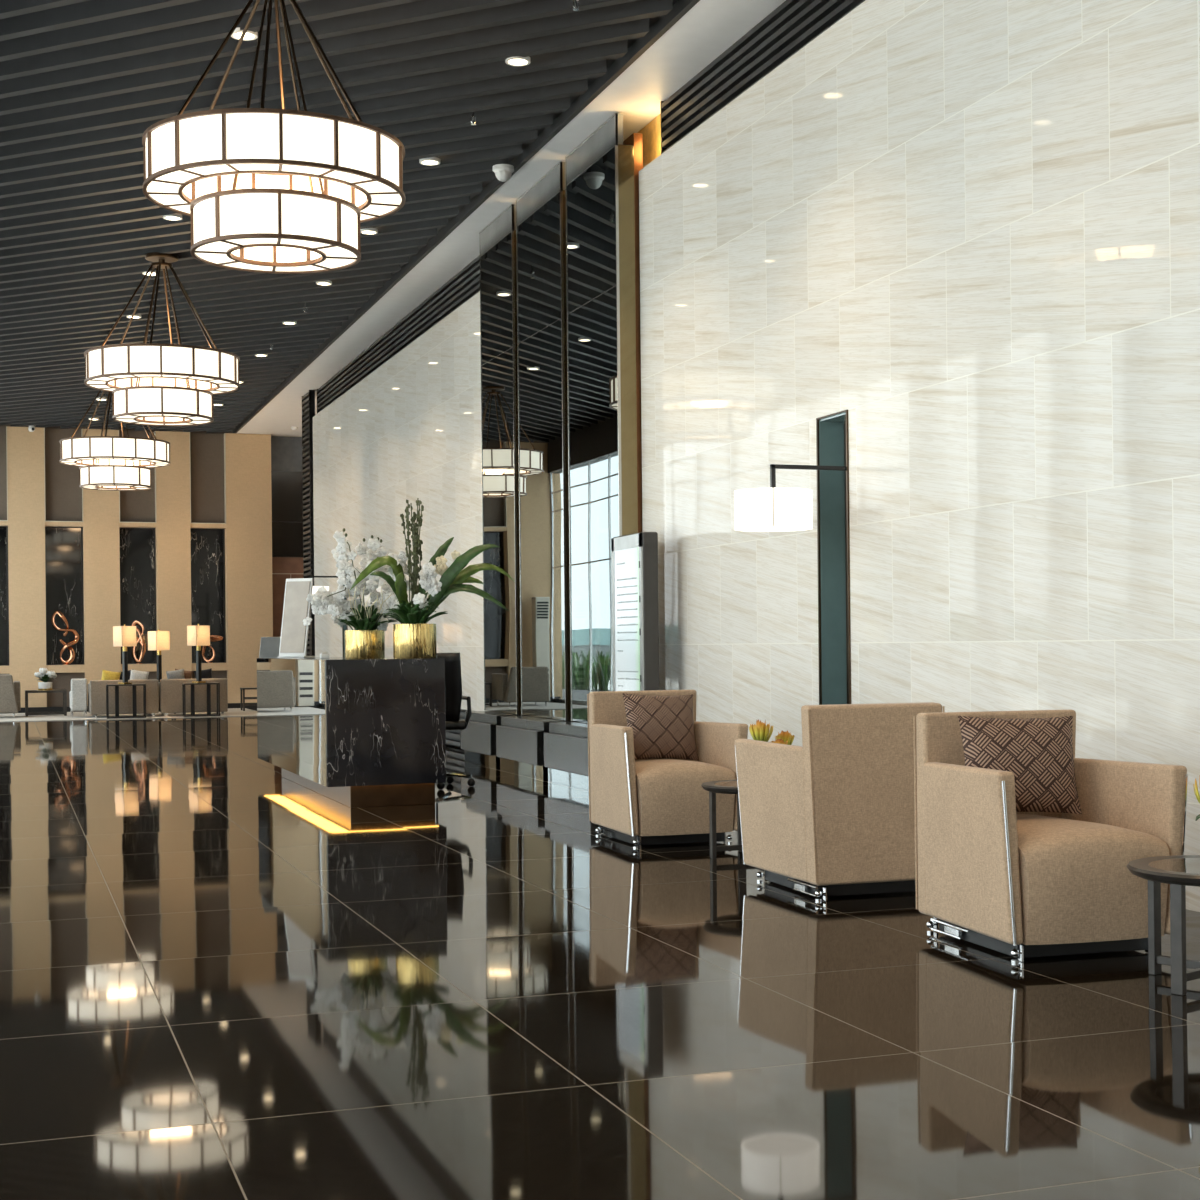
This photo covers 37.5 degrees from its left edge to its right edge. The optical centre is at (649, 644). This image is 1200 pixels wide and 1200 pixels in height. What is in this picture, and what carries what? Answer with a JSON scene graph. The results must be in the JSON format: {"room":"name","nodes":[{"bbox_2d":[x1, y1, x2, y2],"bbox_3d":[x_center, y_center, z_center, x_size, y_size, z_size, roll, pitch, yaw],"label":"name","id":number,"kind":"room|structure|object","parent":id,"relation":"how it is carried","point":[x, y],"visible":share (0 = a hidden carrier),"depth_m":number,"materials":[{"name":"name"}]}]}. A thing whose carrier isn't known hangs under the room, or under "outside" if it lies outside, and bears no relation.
{"room":"lobby","nodes":[
{"label":"lobby","id":0,"kind":"room"},
{"bbox_2d":[0,427,226,706],"bbox_3d":[-9.526,-1.315,30.537,4.260,4.750,0.210,-1,0,-20],"label":"wall","id":1,"kind":"structure","parent":0,"point":[63,493],"depth_m":30.60,"materials":[{"name":"brown paint"}]},
{"bbox_2d":[0,666,9,673],"bbox_3d":[-11.182,0.433,29.859,0.650,0.132,0.330,-1,0,-20],"label":"trim","id":2,"kind":"structure","parent":1,"relation":"attached to","point":[3,669],"depth_m":29.79,"materials":[{"name":"beige wood"}]},
{"bbox_2d":[45,522,82,526],"bbox_3d":[-10.056,-2.059,30.282,0.625,0.080,0.330,-1,0,-20],"label":"trim","id":3,"kind":"structure","parent":1,"relation":"attached to","point":[47,524],"depth_m":30.15,"materials":[{"name":"beige wood"}]},
{"bbox_2d":[46,665,84,672],"bbox_3d":[-10.030,0.421,30.282,0.625,0.132,0.330,-1,0,-20],"label":"trim","id":4,"kind":"structure","parent":1,"relation":"attached to","point":[57,668],"depth_m":30.13,"materials":[{"name":"beige wood"}]},
{"bbox_2d":[51,610,78,664],"bbox_3d":[-10.017,-0.114,30.247,0.448,0.938,0.150,-1,0,-20],"label":"sculpture","id":5,"kind":"object","parent":4,"relation":"on","point":[68,645],"visible":1,"depth_m":30.22,"materials":[{"name":"orange metal"}]},
{"bbox_2d":[0,426,225,523],"bbox_3d":[-9.481,-2.892,30.369,4.260,1.597,0.148,-1,0,-20],"label":"trim","id":6,"kind":"structure","parent":1,"relation":"attached to","point":[6,426],"depth_m":30.63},
{"bbox_2d":[119,523,156,527],"bbox_3d":[-8.917,-2.071,30.699,0.620,0.080,0.330,-1,0,-20],"label":"trim","id":7,"kind":"structure","parent":1,"relation":"attached to","point":[121,525],"depth_m":30.57,"materials":[{"name":"beige wood"}]},
{"bbox_2d":[121,664,156,671],"bbox_3d":[-8.891,0.409,30.699,0.620,0.132,0.330,-1,0,-20],"label":"trim","id":8,"kind":"structure","parent":1,"relation":"attached to","point":[139,667],"depth_m":30.57,"materials":[{"name":"beige wood"}]},
{"bbox_2d":[132,620,145,663],"bbox_3d":[-8.882,-0.037,30.667,0.241,0.761,0.129,-1,0,-9],"label":"sculpture","id":9,"kind":"object","parent":8,"relation":"on","point":[140,639],"visible":0.87,"depth_m":30.64,"materials":[{"name":"orange metal"}]},
{"bbox_2d":[190,524,225,528],"bbox_3d":[-7.802,-2.083,31.108,0.615,0.080,0.330,-1,0,-20],"label":"trim","id":10,"kind":"structure","parent":1,"relation":"attached to","point":[200,526],"depth_m":30.97,"materials":[{"name":"beige wood"}]},
{"bbox_2d":[192,663,227,670],"bbox_3d":[-7.776,0.398,31.108,0.615,0.132,0.330,-1,0,-20],"label":"trim","id":11,"kind":"structure","parent":1,"relation":"attached to","point":[215,666],"depth_m":30.97,"materials":[{"name":"beige wood"}]},
{"bbox_2d":[202,635,222,662],"bbox_3d":[-7.702,0.083,31.083,0.369,0.495,0.146,-1,0,-20],"label":"sculpture","id":12,"kind":"object","parent":11,"relation":"on","point":[215,637],"visible":0.84,"depth_m":31.05,"materials":[{"name":"orange metal"}]},
{"bbox_2d":[0,424,232,706],"bbox_3d":[-8.875,-1.457,30.994,7.900,5.200,0.200,-1,0,-20],"label":"wall","id":13,"kind":"structure","parent":0,"point":[55,427],"depth_m":30.80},
{"bbox_2d":[0,526,8,665],"bbox_3d":[-11.236,-0.820,29.972,0.650,2.375,0.070,-1,0,-20],"label":"marble panel","id":14,"kind":"object","parent":13,"relation":"attached to","point":[4,581],"visible":0.9,"depth_m":30.03,"materials":[{"name":"black stone"}]},
{"bbox_2d":[45,527,83,664],"bbox_3d":[-10.084,-0.832,30.395,0.625,2.375,0.070,-1,0,-20],"label":"marble panel","id":15,"kind":"object","parent":13,"relation":"attached to","point":[63,545],"visible":0.89,"depth_m":30.37,"materials":[{"name":"black stone"}]},
{"bbox_2d":[271,436,301,471],"bbox_3d":[-6.038,-3.422,31.914,1.700,0.630,0.060,-1,0,-20],"label":"wall panel","id":16,"kind":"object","parent":13,"relation":"attached to","point":[286,452],"depth_m":31.71,"materials":[{"name":"grey"}]},
{"bbox_2d":[271,471,302,556],"bbox_3d":[-6.014,-2.337,31.881,1.700,1.540,0.070,-1,0,-20],"label":"wall panel","id":17,"kind":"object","parent":13,"relation":"in","point":[286,487],"depth_m":31.69,"materials":[{"name":"brown wood"}]},
{"bbox_2d":[272,557,303,636],"bbox_3d":[-5.995,-0.227,31.889,1.700,2.680,0.075,-1,0,-20],"label":"door","id":18,"kind":"structure","parent":13,"relation":"in","point":[283,568],"depth_m":31.64,"materials":[{"name":"brown wood"}]},
{"bbox_2d":[237,0,785,436],"bbox_3d":[-0.188,-3.973,15.070,2.300,0.350,36.800,-1,0,-20],"label":"ceiling","id":19,"kind":"structure","parent":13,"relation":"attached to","point":[709,28],"depth_m":13.72,"materials":[{"name":"white paint"}]},
{"bbox_2d":[7,426,272,707],"bbox_3d":[-8.826,-1.278,30.719,4.400,4.840,0.350,-1,0,-20],"label":"wall","id":20,"kind":"structure","parent":0,"point":[248,530],"depth_m":30.67,"materials":[{"name":"beige fabric"}]},
{"bbox_2d":[18,703,256,712],"bbox_3d":[-9.512,1.105,30.261,6.050,0.090,0.040,-1,0,-20],"label":"baseboard","id":21,"kind":"structure","parent":20,"relation":"attached to","point":[230,705],"depth_m":30.02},
{"bbox_2d":[119,528,156,663],"bbox_3d":[-8.946,-0.844,30.812,0.620,2.375,0.070,-1,0,-20],"label":"marble panel","id":22,"kind":"object","parent":20,"relation":"attached to","point":[137,545],"visible":0.84,"depth_m":30.80,"materials":[{"name":"black stone"}]},
{"bbox_2d":[190,528,225,662],"bbox_3d":[-7.831,-0.855,31.221,0.615,2.375,0.070,-1,0,-20],"label":"marble panel","id":23,"kind":"object","parent":20,"relation":"attached to","point":[207,545],"visible":0.84,"depth_m":31.21,"materials":[{"name":"black stone"}]},
{"bbox_2d":[233,0,699,432],"bbox_3d":[-1.166,-3.961,14.339,0.040,0.354,36.100,-1,0,-20],"label":"trim","id":24,"kind":"structure","parent":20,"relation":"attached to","point":[664,23],"depth_m":13.86,"materials":[{"name":"grey paint"}]},
{"bbox_2d":[0,0,677,432],"bbox_3d":[-2.888,-3.920,11.092,5.490,0.320,41.211,-1,0,-20],"label":"ceiling","id":25,"kind":"structure","parent":0,"point":[82,82],"depth_m":12.99,"materials":[{"name":"grey paint"}]},
{"bbox_2d":[59,390,169,490],"bbox_3d":[-7.295,-2.927,24.071,1.449,1.586,1.449,-1,0,-20],"label":"chandelier","id":26,"kind":"object","parent":25,"relation":"hanging from","point":[110,463],"visible":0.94,"depth_m":23.67,"materials":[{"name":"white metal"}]},
{"bbox_2d":[126,315,140,318],"bbox_3d":[-5.872,-3.732,20.079,0.164,0.026,0.164,-1,0,-20],"label":"recessed light","id":27,"kind":"object","parent":25,"relation":"in","point":[128,316],"visible":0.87,"depth_m":20.05,"materials":[{"name":"white"}]},
{"bbox_2d":[84,252,239,425],"bbox_3d":[-4.704,-2.954,17.032,1.449,1.586,1.449,-1,0,-20],"label":"chandelier","id":28,"kind":"object","parent":25,"relation":"hanging from","point":[150,384],"visible":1,"depth_m":16.67,"materials":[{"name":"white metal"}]},
{"bbox_2d":[163,215,181,220],"bbox_3d":[-4.189,-3.749,15.488,0.164,0.026,0.164,-1,0,-20],"label":"recessed light","id":29,"kind":"object","parent":25,"relation":"in","point":[166,217],"visible":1,"depth_m":15.47,"materials":[{"name":"white"}]},
{"bbox_2d":[231,27,257,40],"bbox_3d":[-2.506,-3.767,10.897,0.164,0.026,0.164,-1,0,-20],"label":"recessed light","id":30,"kind":"object","parent":25,"relation":"in","point":[250,35],"visible":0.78,"depth_m":10.90,"materials":[{"name":"white plastic"}]},
{"bbox_2d":[142,0,405,273],"bbox_3d":[-2.115,-2.981,9.961,1.449,1.586,1.449,-1,0,-20],"label":"chandelier","id":31,"kind":"object","parent":25,"relation":"hanging from","point":[261,190],"visible":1,"depth_m":9.59,"materials":[{"name":"white glass"}]},
{"bbox_2d":[282,321,296,324],"bbox_3d":[-4.202,-3.749,20.564,0.164,0.026,0.164,-1,0,-20],"label":"recessed light","id":32,"kind":"object","parent":25,"relation":"in","point":[286,322],"visible":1,"depth_m":20.56,"materials":[{"name":"white"}]},
{"bbox_2d":[316,280,331,285],"bbox_3d":[-3.390,-3.758,18.348,0.164,0.026,0.164,-1,0,-20],"label":"recessed light","id":33,"kind":"object","parent":25,"relation":"in","point":[328,282],"visible":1,"depth_m":18.33,"materials":[{"name":"white"}]},
{"bbox_2d":[360,228,377,234],"bbox_3d":[-2.564,-3.766,16.095,0.164,0.026,0.164,-1,0,-20],"label":"recessed light","id":34,"kind":"object","parent":25,"relation":"in","point":[368,231],"visible":0.97,"depth_m":16.07,"materials":[{"name":"white plastic"}]},
{"bbox_2d":[419,157,439,165],"bbox_3d":[-1.720,-3.775,13.794,0.164,0.026,0.164,-1,0,-20],"label":"recessed light","id":35,"kind":"object","parent":25,"relation":"in","point":[431,161],"visible":1,"depth_m":13.77,"materials":[{"name":"white plastic"}]},
{"bbox_2d":[471,112,475,124],"bbox_3d":[-1.262,-3.857,12.600,0.041,0.291,0.039,-1,0,-20],"label":"sprinkler","id":36,"kind":"object","parent":25,"relation":"attached to","point":[473,115],"visible":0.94,"depth_m":12.59,"materials":[{"name":"silver metal"}]},
{"bbox_2d":[493,164,513,181],"bbox_3d":[-1.160,-3.728,13.968,0.170,0.132,0.170,-1,0,-20],"label":"dome camera","id":37,"kind":"object","parent":25,"relation":"attached to","point":[503,172],"visible":1,"depth_m":13.92,"materials":[{"name":"white plastic"}]},
{"bbox_2d":[505,56,530,65],"bbox_3d":[-0.857,-3.784,11.438,0.164,0.026,0.164,-1,0,-20],"label":"recessed light","id":38,"kind":"object","parent":25,"relation":"in","point":[513,61],"visible":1,"depth_m":11.43,"materials":[{"name":"white plastic"}]},
{"bbox_2d":[573,0,578,10],"bbox_3d":[-0.436,-3.865,10.346,0.041,0.291,0.039,-1,0,-20],"label":"sprinkler","id":39,"kind":"object","parent":25,"relation":"attached to","point":[575,8],"visible":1,"depth_m":10.34,"materials":[{"name":"silver metal"}]},
{"bbox_2d":[446,730,460,745],"bbox_3d":[-1.977,0.953,18.124,0.085,0.161,0.606,-1,0,-20],"label":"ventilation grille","id":40,"kind":"object","parent":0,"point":[453,737],"depth_m":18.22,"materials":[{"name":"grey metal"}]},
{"bbox_2d":[0,708,1199,1199],"bbox_3d":[-2.716,1.139,14.124,7.800,0.120,36.800,-1,0,-20],"label":"floor","id":41,"kind":"structure","parent":0,"point":[223,976],"depth_m":5.00,"materials":[{"name":"black tile"}]},
{"bbox_2d":[0,708,256,721],"bbox_3d":[-8.845,1.138,28.226,5.100,0.010,3.600,-1,0,-20],"label":"rug","id":42,"kind":"object","parent":41,"relation":"on","point":[232,712],"visible":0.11,"depth_m":27.63,"materials":[{"name":"grey carpet"}]},
{"bbox_2d":[0,674,20,717],"bbox_3d":[-10.307,0.811,27.614,0.860,0.675,0.846,-1,0,-20],"label":"lounge chair","id":43,"kind":"object","parent":42,"relation":"on","point":[10,695],"visible":1,"depth_m":27.35,"materials":[{"name":"grey fabric"}]},
{"bbox_2d":[25,689,66,716],"bbox_3d":[-9.686,0.939,28.292,0.620,0.405,0.600,-1,0,-20],"label":"table","id":44,"kind":"object","parent":42,"relation":"on","point":[64,691],"visible":0.99,"depth_m":28.07,"materials":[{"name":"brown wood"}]},
{"bbox_2d":[33,668,56,689],"bbox_3d":[-9.674,0.555,28.220,0.370,0.362,0.330,-1,0,20],"label":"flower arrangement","id":45,"kind":"object","parent":44,"relation":"on","point":[44,675],"visible":1,"depth_m":28.14,"materials":[{"name":"white plant"}]},
{"bbox_2d":[38,682,52,688],"bbox_3d":[-9.666,0.671,28.215,0.220,0.130,0.220,-1,0,-20],"label":"bowl","id":46,"kind":"object","parent":44,"relation":"on","point":[41,685],"depth_m":28.12,"materials":[{"name":"white ceramic"}]},
{"bbox_2d":[69,678,86,717],"bbox_3d":[-8.949,0.834,27.630,0.240,0.600,0.750,-1,0,-20],"label":"armchair","id":47,"kind":"object","parent":42,"relation":"on","point":[78,693],"visible":1,"depth_m":27.28,"materials":[{"name":"grey fabric"}]},
{"bbox_2d":[88,679,158,717],"bbox_3d":[-8.220,0.839,27.530,1.010,0.575,0.860,-1,0,-20],"label":"sofa","id":48,"kind":"object","parent":42,"relation":"on","point":[96,688],"visible":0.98,"depth_m":27.13,"materials":[{"name":"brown fabric"}]},
{"bbox_2d":[101,670,120,679],"bbox_3d":[-8.384,0.548,27.418,0.322,0.314,0.133,-1,0,-21],"label":"cushion","id":49,"kind":"object","parent":48,"relation":"on","point":[106,675],"visible":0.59,"depth_m":27.36,"materials":[{"name":"yellow fabric"}]},
{"bbox_2d":[130,669,148,679],"bbox_3d":[-7.985,0.544,27.564,0.318,0.310,0.133,-1,0,-21],"label":"cushion","id":50,"kind":"object","parent":48,"relation":"on","point":[135,675],"visible":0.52,"depth_m":27.51,"materials":[{"name":"white fabric"}]},
{"bbox_2d":[106,684,145,718],"bbox_3d":[-7.988,0.866,26.912,0.570,0.515,0.280,-1,0,-20],"label":"console table","id":51,"kind":"object","parent":42,"relation":"on","point":[107,685],"visible":1,"depth_m":26.92,"materials":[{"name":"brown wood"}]},
{"bbox_2d":[113,624,136,683],"bbox_3d":[-8.005,0.152,26.909,0.250,0.915,0.250,-1,0,42],"label":"table lamp","id":52,"kind":"object","parent":51,"relation":"on","point":[124,635],"visible":1,"depth_m":26.86,"materials":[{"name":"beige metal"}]},
{"bbox_2d":[106,716,144,718],"bbox_3d":[-7.985,1.115,26.912,0.570,0.018,0.260,-1,0,-20],"label":"shelf","id":53,"kind":"object","parent":51,"relation":"attached to","point":[107,717],"depth_m":26.83,"materials":[{"name":"metal"}]},
{"bbox_2d":[159,678,227,715],"bbox_3d":[-7.241,0.829,27.889,1.015,0.575,0.860,-1,0,-20],"label":"sofa","id":54,"kind":"object","parent":42,"relation":"on","point":[170,690],"visible":0.82,"depth_m":27.47,"materials":[{"name":"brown fabric"}]},
{"bbox_2d":[166,669,184,678],"bbox_3d":[-7.455,0.538,27.758,0.314,0.306,0.133,-1,0,-19],"label":"cushion","id":55,"kind":"object","parent":54,"relation":"on","point":[177,674],"visible":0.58,"depth_m":27.70,"materials":[{"name":"grey fabric"}]},
{"bbox_2d":[175,669,192,678],"bbox_3d":[-7.392,0.538,27.920,0.318,0.310,0.133,-1,0,-21],"label":"cushion","id":56,"kind":"object","parent":54,"relation":"on","point":[187,674],"visible":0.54,"depth_m":27.89,"materials":[{"name":"brown fabric"}]},
{"bbox_2d":[194,668,211,678],"bbox_3d":[-7.087,0.534,28.032,0.314,0.306,0.133,-1,0,-19],"label":"cushion","id":57,"kind":"object","parent":54,"relation":"on","point":[207,673],"visible":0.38,"depth_m":27.99,"materials":[{"name":"black fabric"}]},
{"bbox_2d":[182,682,219,716],"bbox_3d":[-6.941,0.855,27.296,0.540,0.515,0.280,-1,0,-20],"label":"console table","id":58,"kind":"object","parent":42,"relation":"on","point":[216,683],"visible":1,"depth_m":27.31,"materials":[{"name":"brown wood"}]},
{"bbox_2d":[187,624,209,682],"bbox_3d":[-6.977,0.141,27.285,0.250,0.915,0.250,-1,0,42],"label":"table lamp","id":59,"kind":"object","parent":58,"relation":"on","point":[198,636],"visible":1,"depth_m":27.23,"materials":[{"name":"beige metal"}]},
{"bbox_2d":[183,714,218,716],"bbox_3d":[-6.939,1.104,27.296,0.540,0.018,0.260,-1,0,-20],"label":"shelf","id":60,"kind":"object","parent":58,"relation":"attached to","point":[184,715],"depth_m":27.17,"materials":[{"name":"black metal"}]},
{"bbox_2d":[240,687,256,710],"bbox_3d":[-6.670,0.920,29.610,0.360,0.380,0.360,-1,0,-20],"label":"chair","id":61,"kind":"object","parent":42,"relation":"on","point":[241,689],"visible":0.56,"depth_m":29.43,"materials":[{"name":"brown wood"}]},
{"bbox_3d":[-7.937,0.898,28.560,0.500,0.450,0.500,-1,0,-20],"label":"table","id":62,"kind":"object","parent":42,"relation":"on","visible":0},
{"bbox_2d":[148,629,169,681],"bbox_3d":[-7.944,0.216,28.560,0.250,0.915,0.250,-1,0,42],"label":"table lamp","id":63,"kind":"object","parent":62,"relation":"on","point":[158,640],"visible":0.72,"depth_m":28.50,"materials":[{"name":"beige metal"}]},
{"bbox_2d":[302,390,314,655],"bbox_3d":[-5.063,-1.317,26.273,0.085,4.840,0.690,-1,0,-20],"label":"screen","id":64,"kind":"object","parent":41,"relation":"on","point":[308,400],"visible":0.66,"depth_m":26.14,"materials":[{"name":"grey metal"}]},
{"bbox_2d":[257,657,445,807],"bbox_3d":[-2.284,0.588,13.060,0.793,0.972,3.260,-1,0,-20],"label":"reception desk","id":65,"kind":"object","parent":41,"relation":"on","point":[353,733],"visible":0.96,"depth_m":11.60,"materials":[{"name":"black stone"}]},
{"bbox_2d":[259,637,280,657],"bbox_3d":[-3.087,0.025,14.416,0.180,0.170,0.164,-1,0,0],"label":"tablet stand","id":66,"kind":"object","parent":65,"relation":"on","point":[269,646],"visible":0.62,"depth_m":14.38,"materials":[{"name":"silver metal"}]},
{"bbox_2d":[277,578,314,657],"bbox_3d":[-2.848,-0.212,14.193,0.240,0.640,0.180,-1,0,18],"label":"display board","id":67,"kind":"object","parent":65,"relation":"on","point":[294,635],"visible":0.96,"depth_m":14.18,"materials":[{"name":"white plastic"}]},
{"bbox_2d":[320,653,328,657],"bbox_3d":[-2.374,0.082,12.869,0.060,0.042,0.060,-1,0,-20],"label":"box","id":68,"kind":"object","parent":65,"relation":"on","point":[322,655],"visible":0.9,"depth_m":12.85,"materials":[{"name":"white plastic"}]},
{"bbox_2d":[303,528,399,658],"bbox_3d":[-2.042,-0.351,12.197,0.695,0.901,0.439,-1,0,-9],"label":"potted orchid","id":69,"kind":"object","parent":65,"relation":"on","point":[364,642],"visible":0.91,"depth_m":12.10,"materials":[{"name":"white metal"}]},
{"bbox_2d":[350,498,514,657],"bbox_3d":[-1.484,-0.441,12.035,1.136,1.070,0.477,-1,0,-20],"label":"arrangement","id":70,"kind":"object","parent":65,"relation":"on","point":[412,638],"visible":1,"depth_m":11.93,"materials":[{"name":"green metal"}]},
{"bbox_2d":[436,653,474,789],"bbox_3d":[-1.614,0.565,13.172,0.590,1.003,0.569,-1,0,-18],"label":"office chair","id":71,"kind":"object","parent":41,"relation":"on","point":[454,697],"visible":0.45,"depth_m":13.03,"materials":[{"name":"black leather"}]},
{"bbox_2d":[461,711,524,768],"bbox_3d":[-1.345,0.837,15.634,0.420,0.455,1.090,-1,0,-20],"label":"stone plinth","id":72,"kind":"object","parent":41,"relation":"on","point":[478,740],"visible":0.44,"depth_m":15.42,"materials":[{"name":"grey stone"}]},
{"bbox_2d":[496,715,574,779],"bbox_3d":[-0.893,0.832,14.400,0.420,0.455,1.260,-1,0,-20],"label":"stone plinth","id":73,"kind":"object","parent":41,"relation":"on","point":[519,739],"visible":0.66,"depth_m":14.21,"materials":[{"name":"grey stone"}]},
{"bbox_2d":[544,722,589,790],"bbox_3d":[-0.424,0.827,13.120,0.420,0.455,1.185,-1,0,-20],"label":"stone plinth","id":74,"kind":"object","parent":41,"relation":"on","point":[565,743],"visible":0.27,"depth_m":13.08,"materials":[{"name":"grey stone"}]},
{"bbox_2d":[611,532,658,690],"bbox_3d":[-0.098,0.151,12.052,0.210,1.800,0.660,-1,0,-20],"label":"kiosk","id":75,"kind":"object","parent":41,"relation":"on","point":[635,612],"visible":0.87,"depth_m":11.87,"materials":[{"name":"silver metal"}]},
{"bbox_2d":[587,690,747,847],"bbox_3d":[0.072,0.652,9.462,0.700,0.794,0.791,-1,0,-20],"label":"armchair","id":76,"kind":"object","parent":41,"relation":"on","point":[641,802],"visible":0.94,"depth_m":9.19,"materials":[{"name":"beige fabric"}]},
{"bbox_2d":[622,693,698,759],"bbox_3d":[0.059,0.449,9.584,0.436,0.374,0.174,-1,0,-24],"label":"cushion","id":77,"kind":"object","parent":76,"relation":"on","point":[663,726],"visible":0.98,"depth_m":9.52,"materials":[{"name":"brown fabric"}]},
{"bbox_2d":[701,780,742,858],"bbox_3d":[0.525,0.865,8.688,0.544,0.360,0.544,-1,0,20],"label":"side table","id":78,"kind":"object","parent":41,"relation":"on","point":[721,786],"visible":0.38,"depth_m":8.61,"materials":[{"name":"brown metal"}]},
{"bbox_2d":[749,719,793,744],"bbox_3d":[0.614,0.522,8.551,0.251,0.321,0.259,-1,0,31],"label":"potted protea","id":79,"kind":"object","parent":78,"relation":"on","point":[760,731],"visible":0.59,"depth_m":8.49,"materials":[{"name":"yellow plant"}]},
{"bbox_2d":[735,702,944,900],"bbox_3d":[0.819,0.644,7.581,0.700,0.794,0.791,-1,0,-19],"label":"armchair","id":80,"kind":"object","parent":41,"relation":"on","point":[831,815],"visible":0.79,"depth_m":7.23,"materials":[{"name":"beige fabric"}]},
{"bbox_2d":[914,710,1187,962],"bbox_3d":[1.355,0.639,6.103,0.700,0.794,0.791,-1,0,-17],"label":"armchair","id":81,"kind":"object","parent":41,"relation":"on","point":[994,876],"visible":0.8,"depth_m":5.85,"materials":[{"name":"beige fabric"}]},
{"bbox_2d":[958,716,1081,813],"bbox_3d":[1.301,0.424,6.211,0.430,0.350,0.175,-1,0,-8],"label":"cushion","id":82,"kind":"object","parent":81,"relation":"on","point":[1038,752],"visible":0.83,"depth_m":6.16,"materials":[{"name":"brown fabric"}]},
{"bbox_2d":[1127,855,1199,995],"bbox_3d":[1.730,0.852,5.360,0.544,0.360,0.544,-1,0,-5],"label":"side table","id":83,"kind":"object","parent":41,"relation":"on","point":[1179,871],"visible":1,"depth_m":5.25,"materials":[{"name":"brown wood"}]},
{"bbox_2d":[1193,775,1199,820],"bbox_3d":[1.784,0.532,5.456,0.158,0.278,0.227,-1,0,42],"label":"potted protea","id":84,"kind":"object","parent":83,"relation":"on","point":[1196,786],"visible":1,"depth_m":5.44,"materials":[{"name":"yellow plant"}]},
{"bbox_2d":[313,0,1199,911],"bbox_3d":[0.373,-1.169,11.761,0.220,4.430,30.220,-1,0,-20],"label":"wall","id":85,"kind":"structure","parent":0,"point":[968,231],"depth_m":8.78,"materials":[{"name":"beige stone"}]},
{"bbox_2d":[312,576,337,593],"bbox_3d":[-4.267,-0.763,23.415,0.818,0.405,0.416,-1,0,-20],"label":"wall lamp","id":86,"kind":"object","parent":85,"relation":"attached to","point":[314,588],"visible":0.26,"depth_m":23.33,"materials":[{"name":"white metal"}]},
{"bbox_2d":[343,585,346,656],"bbox_3d":[-3.983,-0.508,23.635,0.198,1.400,0.320,-1,0,-20],"label":"trim","id":87,"kind":"structure","parent":85,"relation":"attached to","point":[345,625],"depth_m":23.75,"materials":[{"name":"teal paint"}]},
{"bbox_2d":[342,574,347,656],"bbox_3d":[-4.002,-0.511,23.628,0.180,1.406,0.332,-1,0,-20],"label":"trim","id":88,"kind":"structure","parent":85,"relation":"attached to","point":[346,574],"depth_m":23.74,"materials":[{"name":"brown metal"}]},
{"bbox_2d":[317,255,479,413],"bbox_3d":[-3.079,-3.562,21.092,0.085,0.408,10.300,-1,0,-20],"label":"air vent","id":89,"kind":"object","parent":85,"relation":"in","point":[465,284],"visible":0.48,"depth_m":20.20,"materials":[{"name":"grey metal"}]},
{"bbox_2d":[460,709,471,719],"bbox_3d":[-1.796,0.706,17.624,0.085,0.105,0.450,-1,0,-20],"label":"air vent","id":90,"kind":"object","parent":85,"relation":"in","point":[462,713],"depth_m":17.88,"materials":[{"name":"grey metal"}]},
{"bbox_2d":[479,204,520,713],"bbox_3d":[-1.254,-1.584,15.677,0.212,4.375,1.090,-1,0,-20],"label":"mirror panel","id":91,"kind":"object","parent":85,"relation":"attached to","point":[497,240],"visible":0.73,"depth_m":15.55,"materials":[{"name":"black mirror"}]},
{"bbox_2d":[516,162,570,719],"bbox_3d":[-0.802,-1.589,14.442,0.212,4.375,1.260,-1,0,-20],"label":"mirror panel","id":92,"kind":"object","parent":85,"relation":"attached to","point":[540,210],"visible":0.77,"depth_m":14.31,"materials":[{"name":"black mirror"}]},
{"bbox_2d":[565,113,642,722],"bbox_3d":[-0.333,-1.594,13.163,0.212,4.375,1.185,-1,0,-20],"label":"mirror panel","id":93,"kind":"object","parent":85,"relation":"attached to","point":[602,172],"visible":0.7,"depth_m":12.96,"materials":[{"name":"black mirror"}]},
{"bbox_2d":[660,0,864,153],"bbox_3d":[2.812,-3.624,5.023,0.085,0.408,15.670,-1,0,-20],"label":"air vent","id":94,"kind":"object","parent":85,"relation":"in","point":[794,24],"visible":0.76,"depth_m":10.94,"materials":[{"name":"grey metal"}]},
{"bbox_2d":[734,464,845,531],"bbox_3d":[0.844,-0.816,9.472,0.818,0.405,0.416,-1,0,-20],"label":"wall lamp","id":95,"kind":"object","parent":85,"relation":"attached to","point":[772,509],"visible":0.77,"depth_m":9.24,"materials":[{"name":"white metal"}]},
{"bbox_2d":[739,527,807,530],"bbox_3d":[0.658,-0.622,9.403,0.406,0.006,0.406,-1,0,-20],"label":"diffuser","id":96,"kind":"object","parent":95,"relation":"attached to","point":[740,528],"depth_m":9.47,"materials":[{"name":"white plastic"}]},
{"bbox_2d":[819,412,846,704],"bbox_3d":[1.112,-0.112,9.749,0.198,2.300,0.370,-1,0,-20],"label":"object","id":97,"kind":"structure","parent":85,"relation":"attached to","point":[831,429],"depth_m":9.90,"materials":[{"name":"teal glass"}]},
{"bbox_2d":[816,410,850,704],"bbox_3d":[1.093,-0.115,9.742,0.180,2.306,0.382,-1,0,-20],"label":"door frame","id":98,"kind":"structure","parent":85,"relation":"attached to","point":[846,431],"depth_m":9.88,"materials":[{"name":"brown metal"}]},
{"bbox_3d":[0.505,-1.455,11.800,0.100,5.000,30.200,-1,0,-20],"label":"wall","id":99,"kind":"structure","parent":0,"visible":0},
{"bbox_2d":[638,114,660,167],"bbox_3d":[-0.522,-3.167,14.338,0.043,1.245,4.060,-1,0,-20],"label":"trim","id":100,"kind":"structure","parent":99,"relation":"attached to","point":[651,133],"depth_m":12.81,"materials":[{"name":"gold metal"}]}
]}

